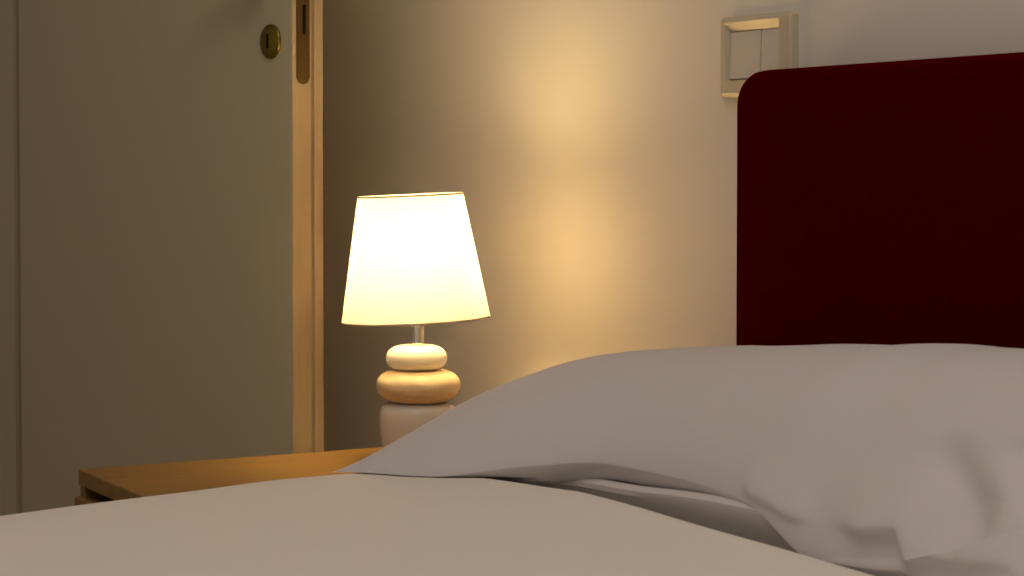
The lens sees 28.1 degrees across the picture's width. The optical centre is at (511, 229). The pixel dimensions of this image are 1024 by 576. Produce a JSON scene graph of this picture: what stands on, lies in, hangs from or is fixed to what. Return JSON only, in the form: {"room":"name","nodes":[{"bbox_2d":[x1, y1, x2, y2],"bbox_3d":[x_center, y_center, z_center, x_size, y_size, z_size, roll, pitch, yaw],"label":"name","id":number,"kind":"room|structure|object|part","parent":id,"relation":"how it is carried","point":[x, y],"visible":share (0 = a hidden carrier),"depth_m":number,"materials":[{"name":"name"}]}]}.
{"room":"bedroom","nodes":[
{"label":"bedroom","id":0,"kind":"room"},
{"bbox_2d":[323,0,1023,450],"bbox_3d":[0.864,-0.514,0.980,0.120,2.600,5.290,-1,2,-29],"label":"wall","id":1,"kind":"structure","parent":0,"point":[590,146],"depth_m":2.31,"materials":[{"name":"white paint"}]},
{"bbox_2d":[720,11,798,97],"bbox_3d":[0.238,-0.168,1.974,0.010,0.078,0.116,-1,2,-29],"label":"light switch","id":2,"kind":"object","parent":1,"relation":"attached to","point":[750,44],"visible":0.73,"depth_m":1.98,"materials":[{"name":"beige plastic"}]},
{"bbox_3d":[-1.342,0.841,0.476,4.500,0.080,6.500,-1,2,-29],"label":"floor","id":3,"kind":"structure","parent":0,"visible":0},
{"bbox_2d":[75,447,381,505],"bbox_3d":[-0.137,0.503,2.109,0.522,0.500,0.387,-1,2,-29],"label":"nightstand","id":4,"kind":"object","parent":3,"relation":"on","point":[106,484],"visible":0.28,"depth_m":2.13,"materials":[{"name":"brown wood"}]},
{"bbox_3d":[-0.357,0.377,1.982,0.018,0.186,0.387,-1,2,-29],"label":"drawer","id":5,"kind":"part","parent":4,"relation":"part of","materials":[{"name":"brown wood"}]},
{"bbox_2d":[341,192,490,447],"bbox_3d":[-0.104,0.104,2.213,0.162,0.290,0.162,0,2,-8],"label":"table lamp","id":6,"kind":"object","parent":4,"relation":"on","point":[414,263],"visible":0.98,"depth_m":2.16,"materials":[{"name":"white fabric"}]},
{"bbox_3d":[-0.104,0.030,2.211,0.161,0.142,0.161,-1,2,-29],"label":"lamp shade","id":7,"kind":"part","parent":6,"relation":"part of","materials":[{"name":"fabric"}]},
{"bbox_2d":[736,52,1023,348],"bbox_3d":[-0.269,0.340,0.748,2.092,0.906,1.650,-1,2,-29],"label":"headboard","id":8,"kind":"object","parent":3,"relation":"on","point":[880,203],"visible":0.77,"depth_m":1.71,"materials":[{"name":"red fabric"}]},
{"bbox_2d":[0,473,872,575],"bbox_3d":[-0.424,0.343,0.678,1.743,0.235,1.756,-1,2,-29],"label":"duvet","id":9,"kind":"object","parent":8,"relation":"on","point":[352,524],"visible":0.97,"depth_m":1.46,"materials":[{"name":"white fabric"}]},
{"bbox_2d":[333,343,1023,575],"bbox_3d":[0.207,0.163,1.515,0.374,0.169,0.830,-1,2,-29],"label":"pillow","id":10,"kind":"object","parent":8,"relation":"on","point":[872,459],"visible":0.94,"depth_m":1.45,"materials":[{"name":"white fabric"}]},
{"bbox_3d":[-2.363,-0.549,2.133,4.380,2.600,0.120,-1,2,-29],"label":"wall","id":11,"kind":"structure","parent":0,"visible":0},
{"bbox_2d":[0,0,323,515],"bbox_3d":[-0.502,-0.295,2.661,0.095,2.045,0.745,-1,2,-41],"label":"door","id":12,"kind":"structure","parent":11,"relation":"in","point":[161,161],"depth_m":2.63,"materials":[{"name":"beige paint"}]},
{"bbox_3d":[-0.288,-0.224,2.426,0.007,0.041,0.041,-1,2,-41],"label":"keyhole plate","id":13,"kind":"part","parent":12,"relation":"part of","materials":[{"name":"gold metal"}]},
{"bbox_3d":[-0.246,-0.293,2.403,0.018,0.243,0.002,-1,2,-41],"label":"lock plate","id":14,"kind":"part","parent":12,"relation":"part of","materials":[{"name":"brown metal"}]}
]}

